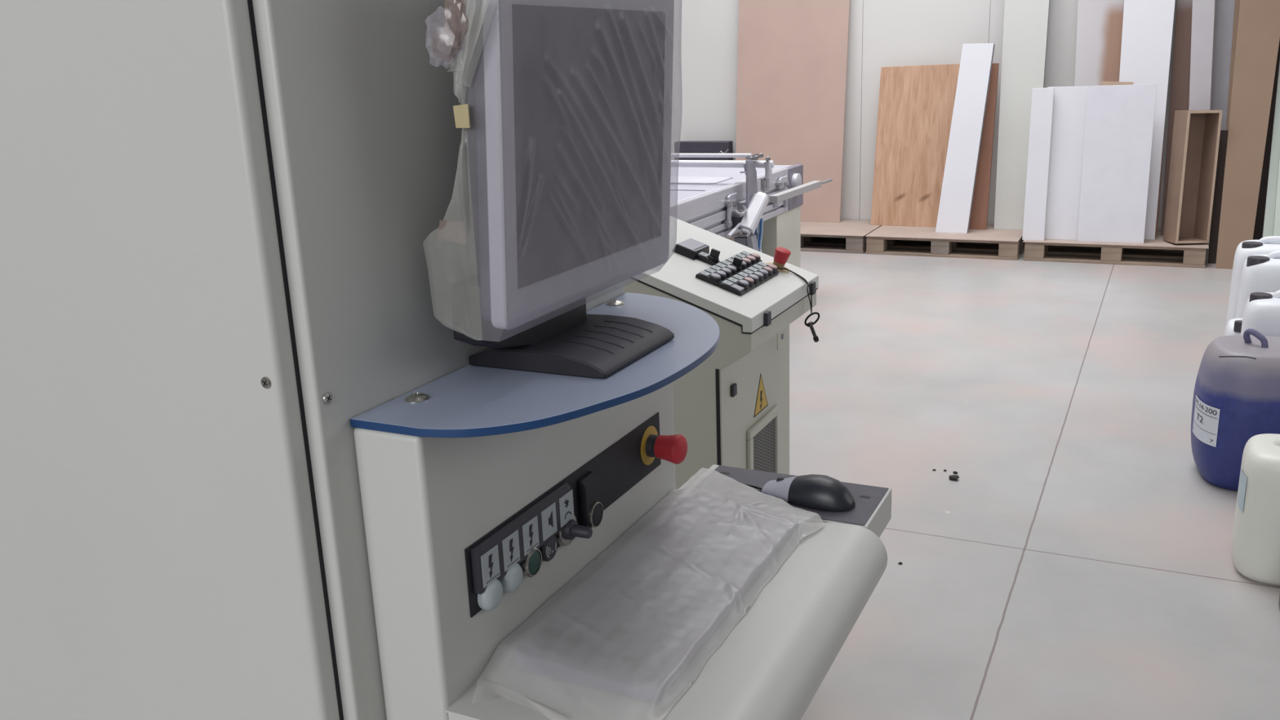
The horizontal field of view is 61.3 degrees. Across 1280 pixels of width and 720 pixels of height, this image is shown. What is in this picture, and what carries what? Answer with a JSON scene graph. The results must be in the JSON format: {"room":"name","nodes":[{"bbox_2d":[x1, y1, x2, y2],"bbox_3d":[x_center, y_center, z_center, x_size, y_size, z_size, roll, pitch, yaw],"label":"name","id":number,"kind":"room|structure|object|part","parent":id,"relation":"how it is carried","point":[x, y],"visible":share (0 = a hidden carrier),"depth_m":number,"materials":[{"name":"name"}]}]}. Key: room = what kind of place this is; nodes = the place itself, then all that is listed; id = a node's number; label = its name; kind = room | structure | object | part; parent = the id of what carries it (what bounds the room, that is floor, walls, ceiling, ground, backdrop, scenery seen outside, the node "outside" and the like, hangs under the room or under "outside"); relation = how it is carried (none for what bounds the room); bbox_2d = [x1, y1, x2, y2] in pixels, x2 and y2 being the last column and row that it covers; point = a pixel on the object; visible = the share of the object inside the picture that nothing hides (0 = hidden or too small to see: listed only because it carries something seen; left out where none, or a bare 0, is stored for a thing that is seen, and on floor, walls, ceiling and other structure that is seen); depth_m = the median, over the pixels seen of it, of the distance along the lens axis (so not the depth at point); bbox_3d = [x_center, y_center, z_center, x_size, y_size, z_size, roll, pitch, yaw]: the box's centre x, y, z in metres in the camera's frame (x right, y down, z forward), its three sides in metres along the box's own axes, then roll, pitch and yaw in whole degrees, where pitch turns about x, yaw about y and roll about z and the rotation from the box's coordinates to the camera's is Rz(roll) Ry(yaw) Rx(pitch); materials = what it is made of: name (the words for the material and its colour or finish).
{"room":"woodworking shop","nodes":[
{"label":"woodworking shop","id":0,"kind":"room"},
{"bbox_2d":[671,0,1209,246],"bbox_3d":[2.620,-3.898,8.232,13.000,6.000,0.090,5,17,25],"label":"wall","id":1,"kind":"structure","parent":0,"point":[882,33],"depth_m":9.02,"materials":[{"name":"white paint"}]},
{"bbox_2d":[760,238,1279,719],"bbox_3d":[-0.810,1.132,2.021,13.000,0.100,16.200,5,17,25],"label":"floor","id":2,"kind":"structure","parent":0,"point":[1077,563],"depth_m":3.92,"materials":[{"name":"concrete"}]},
{"bbox_2d":[0,0,624,719],"bbox_3d":[-1.030,-0.203,1.622,1.922,2.700,0.653,5,17,25],"label":"enclosure","id":3,"kind":"object","parent":2,"relation":"on","point":[216,216],"visible":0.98,"depth_m":1.03,"materials":[{"name":"grey metal"}]},
{"bbox_3d":[-1.173,-0.124,1.357,1.904,2.700,0.026,5,17,25],"label":"door","id":4,"kind":"part","parent":3,"relation":"part of","materials":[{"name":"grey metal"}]},
{"bbox_3d":[-1.024,-0.207,1.636,1.920,2.700,0.622,5,17,25],"label":"panel","id":5,"kind":"part","parent":3,"relation":"part of","materials":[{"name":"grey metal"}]},
{"bbox_2d":[350,292,892,719],"bbox_3d":[0.021,0.605,1.298,0.385,1.240,0.947,5,17,25],"label":"control console","id":6,"kind":"object","parent":2,"relation":"on","point":[485,491],"visible":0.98,"depth_m":1.12,"materials":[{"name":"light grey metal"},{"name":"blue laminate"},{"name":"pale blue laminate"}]},
{"bbox_2d":[477,578,502,610],"bbox_3d":[-0.152,0.240,1.109,0.014,0.033,0.033,5,17,25],"label":"lamp","id":7,"kind":"object","parent":6,"relation":"attached to","point":[490,591],"depth_m":1.10,"materials":[{"name":"white plastic"}]},
{"bbox_3d":[-0.152,0.210,1.099,0.001,0.035,0.030,5,17,25],"label":"label plate","id":8,"kind":"part","parent":6,"relation":"part of","materials":[{"name":"white plastic"}]},
{"bbox_3d":[-0.135,0.200,1.133,0.001,0.035,0.030,5,17,25],"label":"label plate","id":9,"kind":"part","parent":6,"relation":"part of","materials":[{"name":"white plastic"}]},
{"bbox_2d":[498,563,523,593],"bbox_3d":[-0.135,0.230,1.142,0.014,0.033,0.033,5,17,25],"label":"lamp","id":10,"kind":"object","parent":6,"relation":"attached to","point":[510,575],"depth_m":1.13,"materials":[{"name":"white plastic"}]},
{"bbox_3d":[-0.124,0.188,1.165,0.008,0.048,0.190,5,17,25],"label":"label rail","id":11,"kind":"part","parent":6,"relation":"part of","materials":[{"name":"grey plastic"}]},
{"bbox_3d":[-0.118,0.190,1.167,0.001,0.035,0.030,5,17,25],"label":"label plate","id":12,"kind":"part","parent":6,"relation":"part of","materials":[{"name":"white plastic"}]},
{"bbox_2d":[350,292,719,437],"bbox_3d":[-0.042,-0.006,1.224,0.232,0.008,0.588,5,17,25],"label":"shelf","id":13,"kind":"object","parent":6,"relation":"attached to","point":[470,401],"depth_m":1.08,"materials":[{"name":"blue laminate"}]},
{"bbox_3d":[-0.101,0.180,1.200,0.001,0.035,0.030,5,17,25],"label":"label plate","id":14,"kind":"part","parent":6,"relation":"part of","materials":[{"name":"white plastic"}]},
{"bbox_2d":[451,0,674,378],"bbox_3d":[-0.067,-0.213,1.198,0.169,0.406,0.390,5,17,25],"label":"monitor","id":15,"kind":"object","parent":6,"relation":"on","point":[546,73],"visible":1,"depth_m":1.13,"materials":[{"name":"grey plastic"}]},
{"bbox_2d":[422,0,681,339],"bbox_3d":[-0.083,-0.251,1.186,0.118,0.375,0.433,5,17,25],"label":"plastic bag","id":16,"kind":"object","parent":15,"relation":"on","point":[458,211],"visible":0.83,"depth_m":1.04,"materials":[{"name":"clear plastic"}]},
{"bbox_3d":[-0.084,0.170,1.234,0.001,0.035,0.030,5,17,25],"label":"label plate","id":17,"kind":"part","parent":6,"relation":"part of","materials":[{"name":"white plastic"}]},
{"bbox_3d":[-0.071,0.197,1.240,0.032,0.024,0.024,5,17,25],"label":"rotary knob","id":18,"kind":"part","parent":6,"relation":"part of","materials":[{"name":"grey plastic"}]},
{"bbox_2d":[445,537,804,719],"bbox_3d":[0.023,0.297,1.264,0.208,0.030,0.556,5,17,25],"label":"tray","id":19,"kind":"object","parent":6,"relation":"on","point":[459,705],"depth_m":1.08,"materials":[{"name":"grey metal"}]},
{"bbox_2d":[471,467,825,719],"bbox_3d":[0.056,0.253,1.302,0.223,0.032,0.636,5,17,25],"label":"keyboard","id":20,"kind":"object","parent":6,"relation":"on","point":[640,622],"visible":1,"depth_m":1.20,"materials":[{"name":"plastic"}]},
{"bbox_2d":[740,474,855,511],"bbox_3d":[0.194,0.174,1.531,0.227,0.038,0.061,5,17,25],"label":"computer mouse","id":21,"kind":"object","parent":6,"relation":"on","point":[816,491],"visible":0.87,"depth_m":1.49,"materials":[{"name":"black plastic"}]},
{"bbox_2d":[623,215,818,488],"bbox_3d":[0.035,0.205,2.668,0.709,1.234,0.470,5,17,25],"label":"control panel","id":22,"kind":"object","parent":2,"relation":"on","point":[732,409],"visible":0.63,"depth_m":2.39,"materials":[{"name":"beige metal"}]},
{"bbox_3d":[0.147,-0.242,2.483,0.020,0.010,0.024,5,17,25],"label":"label plate","id":23,"kind":"part","parent":22,"relation":"part of","materials":[{"name":"grey plastic"}]},
{"bbox_3d":[0.142,-0.188,2.360,0.020,0.010,0.024,5,17,25],"label":"label plate","id":24,"kind":"part","parent":22,"relation":"part of","materials":[{"name":"grey plastic"}]},
{"bbox_3d":[0.156,-0.197,2.388,0.020,0.010,0.024,5,17,25],"label":"label plate","id":25,"kind":"part","parent":22,"relation":"part of","materials":[{"name":"grey plastic"}]},
{"bbox_3d":[0.169,-0.240,2.472,0.029,0.030,0.026,5,17,25],"label":"selector knob","id":26,"kind":"part","parent":22,"relation":"part of","materials":[{"name":"black plastic"}]},
{"bbox_3d":[0.170,-0.205,2.415,0.020,0.010,0.024,5,17,25],"label":"label plate","id":27,"kind":"part","parent":22,"relation":"part of","materials":[{"name":"grey plastic"}]},
{"bbox_3d":[0.183,-0.213,2.442,0.020,0.010,0.024,5,17,25],"label":"label plate","id":28,"kind":"part","parent":22,"relation":"part of","materials":[{"name":"grey plastic"}]},
{"bbox_3d":[0.035,-0.265,2.529,0.650,0.253,0.470,5,17,25],"label":"lid","id":29,"kind":"part","parent":22,"relation":"part of","materials":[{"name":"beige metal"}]},
{"bbox_3d":[0.197,-0.221,2.470,0.020,0.010,0.024,5,17,25],"label":"label plate","id":30,"kind":"part","parent":22,"relation":"part of","materials":[{"name":"grey plastic"}]},
{"bbox_3d":[0.190,-0.166,2.342,0.020,0.010,0.024,5,17,25],"label":"label plate","id":31,"kind":"part","parent":22,"relation":"part of","materials":[{"name":"grey plastic"}]},
{"bbox_3d":[0.211,-0.229,2.497,0.020,0.010,0.024,5,17,25],"label":"label plate","id":32,"kind":"part","parent":22,"relation":"part of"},
{"bbox_3d":[0.204,-0.175,2.370,0.020,0.010,0.024,5,17,25],"label":"label plate","id":33,"kind":"part","parent":22,"relation":"part of","materials":[{"name":"grey plastic"}]},
{"bbox_3d":[0.220,-0.219,2.458,0.029,0.030,0.026,5,17,25],"label":"selector knob","id":34,"kind":"part","parent":22,"relation":"part of","materials":[{"name":"black plastic"}]},
{"bbox_3d":[0.211,-0.156,2.334,0.024,0.011,0.024,5,17,25],"label":"blank plate","id":35,"kind":"part","parent":22,"relation":"part of","materials":[{"name":"grey plastic"}]},
{"bbox_3d":[0.218,-0.183,2.397,0.020,0.010,0.024,5,17,25],"label":"label plate","id":36,"kind":"part","parent":22,"relation":"part of","materials":[{"name":"grey plastic"}]},
{"bbox_3d":[0.239,-0.246,2.552,0.020,0.010,0.024,5,17,25],"label":"label plate","id":37,"kind":"part","parent":22,"relation":"part of","materials":[{"name":"grey plastic"}]},
{"bbox_3d":[0.232,-0.191,2.425,0.020,0.010,0.024,5,17,25],"label":"label plate","id":38,"kind":"part","parent":22,"relation":"part of","materials":[{"name":"grey plastic"}]},
{"bbox_3d":[0.253,-0.254,2.580,0.020,0.010,0.024,5,17,25],"label":"label plate","id":39,"kind":"part","parent":22,"relation":"part of","materials":[{"name":"grey plastic"}]},
{"bbox_3d":[0.246,-0.199,2.452,0.020,0.010,0.024,5,17,25],"label":"label plate","id":40,"kind":"part","parent":22,"relation":"part of","materials":[{"name":"grey plastic"}]},
{"bbox_3d":[0.260,-0.207,2.479,0.020,0.010,0.024,5,17,25],"label":"label plate","id":41,"kind":"part","parent":22,"relation":"part of","materials":[{"name":"grey plastic"}]},
{"bbox_3d":[0.282,0.371,2.593,0.010,0.856,0.462,5,17,25],"label":"door","id":42,"kind":"part","parent":22,"relation":"part of","materials":[{"name":"beige metal"}]},
{"bbox_3d":[0.273,-0.215,2.507,0.020,0.010,0.024,5,17,25],"label":"label plate","id":43,"kind":"part","parent":22,"relation":"part of","materials":[{"name":"grey plastic"}]},
{"bbox_3d":[0.287,-0.224,2.534,0.020,0.010,0.024,5,17,25],"label":"label plate","id":44,"kind":"part","parent":22,"relation":"part of","materials":[{"name":"grey plastic"}]},
{"bbox_3d":[0.298,0.283,2.585,0.010,0.308,0.210,5,17,25],"label":"vent frame","id":45,"kind":"part","parent":22,"relation":"part of","materials":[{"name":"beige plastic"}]},
{"bbox_3d":[0.346,-0.057,2.626,0.004,0.053,0.062,5,17,25],"label":"lock plate","id":46,"kind":"part","parent":22,"relation":"part of","materials":[{"name":"beige metal"}]},
{"bbox_2d":[777,267,819,342],"bbox_3d":[0.381,-0.131,2.553,0.066,0.186,0.112,-16,21,-40],"label":"key","id":47,"kind":"object","parent":22,"relation":"hanging from","point":[810,324],"visible":0.98,"depth_m":2.53,"materials":[{"name":"metal"}]},
{"bbox_2d":[669,153,832,267],"bbox_3d":[-0.334,-0.629,6.175,1.997,1.031,3.487,5,17,25],"label":"machine","id":48,"kind":"object","parent":2,"relation":"on","point":[725,198],"visible":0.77,"depth_m":6.17,"materials":[{"name":"metal"}]},
{"bbox_3d":[0.140,-1.092,6.540,0.780,0.003,0.330,5,17,25],"label":"inset plate","id":49,"kind":"part","parent":48,"relation":"part of","materials":[{"name":"metal"}]},
{"bbox_3d":[0.485,-0.750,5.941,0.036,0.039,0.040,12,21,41],"label":"star knob","id":50,"kind":"part","parent":48,"relation":"part of","materials":[{"name":"metal"}]},
{"bbox_3d":[0.483,-0.858,5.915,0.036,0.039,0.040,12,21,41],"label":"star knob","id":51,"kind":"part","parent":48,"relation":"part of","materials":[{"name":"metal"}]},
{"bbox_3d":[0.263,-0.699,5.582,0.052,0.270,3.020,5,17,25],"label":"rail","id":52,"kind":"part","parent":48,"relation":"part of","materials":[{"name":"metal"}]},
{"bbox_3d":[0.535,-0.731,5.947,0.020,0.053,0.424,3,16,18],"label":"stay rod","id":53,"kind":"part","parent":48,"relation":"part of","materials":[{"name":"metal"}]},
{"bbox_3d":[0.519,-0.872,5.989,0.036,0.039,0.040,12,21,41],"label":"star knob","id":54,"kind":"part","parent":48,"relation":"part of","materials":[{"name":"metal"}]},
{"bbox_3d":[0.628,-1.140,6.060,0.106,0.043,0.070,5,17,25],"label":"clamp plate","id":55,"kind":"part","parent":48,"relation":"part of","materials":[{"name":"metal"}]},
{"bbox_3d":[0.625,-0.989,6.028,0.012,0.266,0.169,5,17,25],"label":"bracket plate","id":56,"kind":"part","parent":48,"relation":"part of","materials":[{"name":"grey metal"}]},
{"bbox_3d":[0.712,-1.054,6.014,0.048,0.106,0.057,5,17,25],"label":"lever","id":57,"kind":"part","parent":48,"relation":"part of","materials":[{"name":"metal"}]},
{"bbox_3d":[0.855,-1.082,6.651,0.036,0.039,0.040,12,21,41],"label":"star knob","id":58,"kind":"part","parent":48,"relation":"part of","materials":[{"name":"metal"}]},
{"bbox_3d":[0.925,-0.688,7.047,0.105,0.582,0.480,5,17,25],"label":"leg","id":59,"kind":"part","parent":48,"relation":"part of","materials":[{"name":"beige metal"}]},
{"bbox_3d":[0.900,-1.100,6.744,0.036,0.039,0.040,12,21,41],"label":"star knob","id":60,"kind":"part","parent":48,"relation":"part of","materials":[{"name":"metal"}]},
{"bbox_3d":[0.994,-1.124,7.019,0.049,0.268,0.295,5,17,25],"label":"plate","id":61,"kind":"part","parent":48,"relation":"part of","materials":[{"name":"grey metal"}]},
{"bbox_3d":[0.963,-1.037,6.632,0.050,0.054,0.876,5,17,25],"label":"long arm","id":62,"kind":"part","parent":48,"relation":"part of","materials":[{"name":"grey metal"}]},
{"bbox_3d":[1.210,-1.172,7.114,0.030,0.030,0.243,7,18,30],"label":"arm handle","id":63,"kind":"part","parent":48,"relation":"part of","materials":[{"name":"metal"}]},
{"bbox_2d":[725,226,880,253],"bbox_3d":[1.395,-1.060,9.150,1.205,0.138,0.780,5,17,25],"label":"wooden pallet","id":64,"kind":"object","parent":2,"relation":"on","point":[853,244],"visible":0.19,"depth_m":8.74,"materials":[{"name":"brown wood"}]},
{"bbox_2d":[865,236,1025,260],"bbox_3d":[2.473,-0.960,8.637,1.150,0.138,0.780,5,17,25],"label":"wooden pallet","id":65,"kind":"object","parent":2,"relation":"on","point":[1011,251],"visible":0.41,"depth_m":8.39,"materials":[{"name":"brown wood"}]},
{"bbox_2d":[865,223,1022,242],"bbox_3d":[2.470,-1.032,8.626,1.148,0.006,0.804,5,17,25],"label":"sheet","id":66,"kind":"object","parent":65,"relation":"on","point":[990,233],"visible":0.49,"depth_m":8.46,"materials":[{"name":"wood"}]},
{"bbox_2d":[870,63,959,226],"bbox_3d":[2.248,-1.740,8.802,0.673,1.280,0.182,5,17,25],"label":"plywood sheet","id":67,"kind":"object","parent":66,"relation":"on","point":[916,103],"visible":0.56,"depth_m":8.80,"materials":[{"name":"orange wood"}]},
{"bbox_2d":[935,43,995,233],"bbox_3d":[2.537,-1.728,8.436,0.338,1.431,0.336,5,17,25],"label":"board","id":68,"kind":"object","parent":66,"relation":"on","point":[957,189],"visible":1,"depth_m":8.40,"materials":[{"name":"paint"}]},
{"bbox_2d":[968,62,999,229],"bbox_3d":[2.689,-1.686,8.547,0.206,1.279,0.192,5,17,25],"label":"board","id":69,"kind":"object","parent":66,"relation":"on","point":[979,215],"visible":0.49,"depth_m":8.54,"materials":[{"name":"wood"}]},
{"bbox_2d":[994,0,1049,230],"bbox_3d":[2.941,-2.150,8.320,0.329,2.275,0.184,5,17,25],"label":"board","id":70,"kind":"object","parent":66,"relation":"on","point":[1025,24],"visible":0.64,"depth_m":8.34,"materials":[{"name":"white wood"}]},
{"bbox_2d":[948,475,959,479],"bbox_3d":[1.169,0.437,4.021,0.038,0.018,0.031,5,17,25],"label":"crumb","id":71,"kind":"object","parent":2,"relation":"on","point":[951,477],"visible":1,"depth_m":4.01,"materials":[{"name":"black"}]},
{"bbox_2d":[1022,242,1205,268],"bbox_3d":[3.569,-0.858,8.114,1.207,0.138,0.780,5,17,25],"label":"wooden pallet","id":72,"kind":"object","parent":2,"relation":"on","point":[1033,251],"visible":0.5,"depth_m":7.89,"materials":[{"name":"brown wood"}]},
{"bbox_2d":[1022,228,1208,248],"bbox_3d":[3.569,-0.929,8.102,1.227,0.006,0.804,5,17,25],"label":"sheet","id":73,"kind":"object","parent":72,"relation":"on","point":[1158,242],"visible":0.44,"depth_m":7.78,"materials":[{"name":"wood"}]},
{"bbox_2d":[1022,87,1054,240],"bbox_3d":[2.937,-1.439,7.957,0.154,1.101,0.127,5,17,25],"label":"board","id":74,"kind":"object","parent":73,"relation":"on","point":[1042,99],"visible":1,"depth_m":7.94,"materials":[{"name":"white paint"}]},
{"bbox_2d":[1044,86,1087,239],"bbox_3d":[3.155,-1.436,7.913,0.391,1.103,0.102,5,17,25],"label":"board","id":75,"kind":"object","parent":73,"relation":"on","point":[1069,104],"visible":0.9,"depth_m":7.92,"materials":[{"name":"white paint"}]},
{"bbox_2d":[1077,84,1156,243],"bbox_3d":[3.413,-1.402,7.745,0.455,1.107,0.106,5,17,25],"label":"board","id":76,"kind":"object","parent":73,"relation":"on","point":[1119,122],"visible":1,"depth_m":7.73,"materials":[{"name":"white paint"}]},
{"bbox_2d":[1102,81,1133,85],"bbox_3d":[3.455,-1.453,7.886,0.235,1.127,0.161,5,17,25],"label":"batten","id":77,"kind":"object","parent":73,"relation":"on","point":[1104,83],"visible":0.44,"depth_m":7.80,"materials":[{"name":"brown wood"}]},
{"bbox_2d":[1074,0,1166,235],"bbox_3d":[3.553,-2.064,7.999,0.696,2.236,0.275,5,17,25],"label":"board","id":78,"kind":"object","parent":73,"relation":"on","point":[1100,22],"visible":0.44,"depth_m":8.01,"materials":[{"name":"white wood"}]},
{"bbox_2d":[1119,0,1175,239],"bbox_3d":[3.629,-1.993,7.804,0.352,2.196,0.330,5,17,25],"label":"board","id":79,"kind":"object","parent":73,"relation":"on","point":[1147,24],"visible":0.44,"depth_m":7.76,"materials":[{"name":"paint"}]},
{"bbox_2d":[1160,0,1217,235],"bbox_3d":[4.001,-1.997,7.800,0.334,2.179,0.245,5,17,25],"label":"board","id":80,"kind":"object","parent":73,"relation":"on","point":[1180,78],"visible":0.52,"depth_m":7.81,"materials":[{"name":"grey wood"}]},
{"bbox_2d":[1163,110,1222,244],"bbox_3d":[3.889,-1.289,7.607,0.248,0.926,0.238,-2,16,2],"label":"open box","id":81,"kind":"object","parent":73,"relation":"on","point":[1196,133],"visible":1,"depth_m":7.62,"materials":[{"name":"brown wood"}]},
{"bbox_3d":[3.782,-1.288,7.612,0.034,0.922,0.236,-2,16,2],"label":"panel","id":82,"kind":"part","parent":81,"relation":"part of","materials":[{"name":"brown wood"}]},
{"bbox_3d":[3.897,-0.855,7.710,0.196,0.026,0.201,-2,16,2],"label":"panel","id":83,"kind":"part","parent":81,"relation":"part of","materials":[{"name":"brown wood"}]},
{"bbox_3d":[3.892,-1.312,7.701,0.211,0.882,0.043,-2,16,2],"label":"panel","id":84,"kind":"part","parent":81,"relation":"part of","materials":[{"name":"brown wood"}]},
{"bbox_3d":[3.996,-1.291,7.604,0.034,0.922,0.236,-2,16,2],"label":"panel","id":85,"kind":"part","parent":81,"relation":"part of","materials":[{"name":"brown wood"}]},
{"bbox_2d":[1188,0,1214,110],"bbox_3d":[3.984,-1.951,7.670,0.135,2.161,0.339,-3,16,-1],"label":"board","id":86,"kind":"object","parent":73,"relation":"on","point":[1202,11],"visible":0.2,"depth_m":7.63,"materials":[{"name":"white wood"}]},
{"bbox_2d":[1209,0,1235,231],"bbox_3d":[4.169,-1.987,7.771,0.147,2.163,0.272,1,16,10],"label":"board","id":87,"kind":"object","parent":73,"relation":"on","point":[1225,8],"visible":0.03,"depth_m":7.73,"materials":[{"name":"grey wood"}]},
{"bbox_2d":[1208,129,1228,263],"bbox_3d":[4.069,-1.144,7.601,0.092,0.926,0.088,5,17,25],"label":"board","id":88,"kind":"object","parent":2,"relation":"on","point":[1215,216],"visible":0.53,"depth_m":7.59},
{"bbox_2d":[1226,0,1240,129],"bbox_3d":[4.218,-1.873,7.652,0.087,2.292,0.369,2,16,15],"label":"board","id":89,"kind":"object","parent":2,"relation":"on","point":[1237,5],"visible":0.08,"depth_m":7.62,"materials":[{"name":"wood"}]},
{"bbox_2d":[1224,317,1242,336],"bbox_3d":[2.575,0.018,4.571,0.200,0.423,0.220,5,17,25],"label":"canister","id":90,"kind":"object","parent":2,"relation":"on","point":[1233,327],"visible":0.15,"depth_m":4.49,"materials":[{"name":"white plastic"}]},
{"bbox_2d":[1191,328,1279,490],"bbox_3d":[2.211,0.159,3.864,0.406,0.558,0.413,2,16,14],"label":"canister","id":91,"kind":"object","parent":2,"relation":"on","point":[1236,399],"visible":0.97,"depth_m":3.76,"materials":[{"name":"blue plastic"}]},
{"bbox_3d":[2.164,-0.074,3.799,0.043,0.071,0.091,-6,16,-14],"label":"handle","id":92,"kind":"part","parent":91,"relation":"part of","materials":[{"name":"plastic"}]},
{"bbox_2d":[1215,0,1279,269],"bbox_3d":[4.213,-1.797,7.405,0.281,2.278,0.572,5,17,25],"label":"sheet","id":93,"kind":"object","parent":2,"relation":"on","point":[1258,37],"visible":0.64,"depth_m":7.42,"materials":[{"name":"brown wood"}]},
{"bbox_2d":[1226,235,1279,325],"bbox_3d":[3.051,-0.291,5.235,0.340,0.626,0.300,5,17,25],"label":"canister","id":94,"kind":"object","parent":2,"relation":"on","point":[1266,245],"visible":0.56,"depth_m":5.16,"materials":[{"name":"white plastic"}]},
{"bbox_3d":[3.053,-0.565,5.153,0.191,0.054,0.032,5,17,25],"label":"handle","id":95,"kind":"part","parent":94,"relation":"part of","materials":[{"name":"white plastic"}]},
{"bbox_2d":[1231,433,1279,586],"bbox_3d":[1.929,0.427,3.193,0.286,0.423,0.290,5,17,25],"label":"canister","id":96,"kind":"object","parent":2,"relation":"on","point":[1255,540],"visible":1,"depth_m":3.13,"materials":[{"name":"white plastic"}]},
{"bbox_3d":[1.933,0.246,3.137,0.164,0.045,0.032,5,17,25],"label":"handle","id":97,"kind":"part","parent":96,"relation":"part of","materials":[{"name":"white plastic"}]},
{"bbox_2d":[1235,250,1279,318],"bbox_3d":[2.890,-0.186,4.884,0.340,0.626,0.280,5,17,25],"label":"canister","id":98,"kind":"object","parent":2,"relation":"on","point":[1260,273],"visible":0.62,"depth_m":4.78,"materials":[{"name":"white plastic"}]},
{"bbox_3d":[2.892,-0.461,4.801,0.191,0.054,0.032,5,17,25],"label":"handle","id":99,"kind":"part","parent":98,"relation":"part of","materials":[{"name":"white plastic"}]},
{"bbox_2d":[1240,289,1279,337],"bbox_3d":[2.522,0.021,4.216,0.330,0.611,0.270,5,17,25],"label":"canister","id":100,"kind":"object","parent":2,"relation":"on","point":[1261,313],"visible":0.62,"depth_m":4.11,"materials":[{"name":"white plastic"}]},
{"bbox_3d":[2.523,-0.246,4.136,0.186,0.053,0.032,5,17,25],"label":"handle","id":101,"kind":"part","parent":100,"relation":"part of","materials":[{"name":"white plastic"}]},
{"bbox_2d":[1253,40,1279,239],"bbox_3d":[4.511,-1.905,7.742,0.196,2.282,0.070,5,17,25],"label":"board","id":102,"kind":"object","parent":2,"relation":"on","point":[1259,224],"visible":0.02,"depth_m":7.85,"materials":[{"name":"black wood"}]},
{"bbox_2d":[1262,58,1279,237],"bbox_3d":[4.511,-1.788,7.351,0.320,2.266,0.701,5,17,25],"label":"sheet","id":103,"kind":"object","parent":2,"relation":"on","point":[1268,220],"visible":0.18,"depth_m":7.40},
{"bbox_2d":[1272,152,1279,235],"bbox_3d":[4.521,-1.757,7.256,0.366,2.257,0.688,5,17,25],"label":"strip","id":104,"kind":"object","parent":2,"relation":"on","point":[1277,215],"visible":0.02,"depth_m":7.32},
{"bbox_3d":[0.269,-1.166,9.687,1.220,0.138,0.780,5,17,25],"label":"wooden pallet","id":105,"kind":"object","parent":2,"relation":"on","visible":0},
{"bbox_2d":[739,219,881,236],"bbox_3d":[0.832,-1.185,9.407,2.470,0.006,0.804,5,17,25],"label":"sheet","id":106,"kind":"object","parent":105,"relation":"on","point":[846,227],"visible":0.24,"depth_m":8.95,"materials":[{"name":"brown wood"}]},
{"bbox_2d":[674,141,733,159],"bbox_3d":[0.580,-1.625,9.743,0.534,0.681,0.146,5,17,25],"label":"equipment case","id":107,"kind":"object","parent":106,"relation":"on","point":[685,147],"visible":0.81,"depth_m":9.62,"materials":[{"name":"plastic"}]},
{"bbox_2d":[735,0,849,222],"bbox_3d":[1.282,-2.420,9.176,1.003,2.463,0.154,5,17,25],"label":"sheet","id":108,"kind":"object","parent":106,"relation":"on","point":[792,68],"visible":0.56,"depth_m":9.19,"materials":[{"name":"wood"}]}
]}

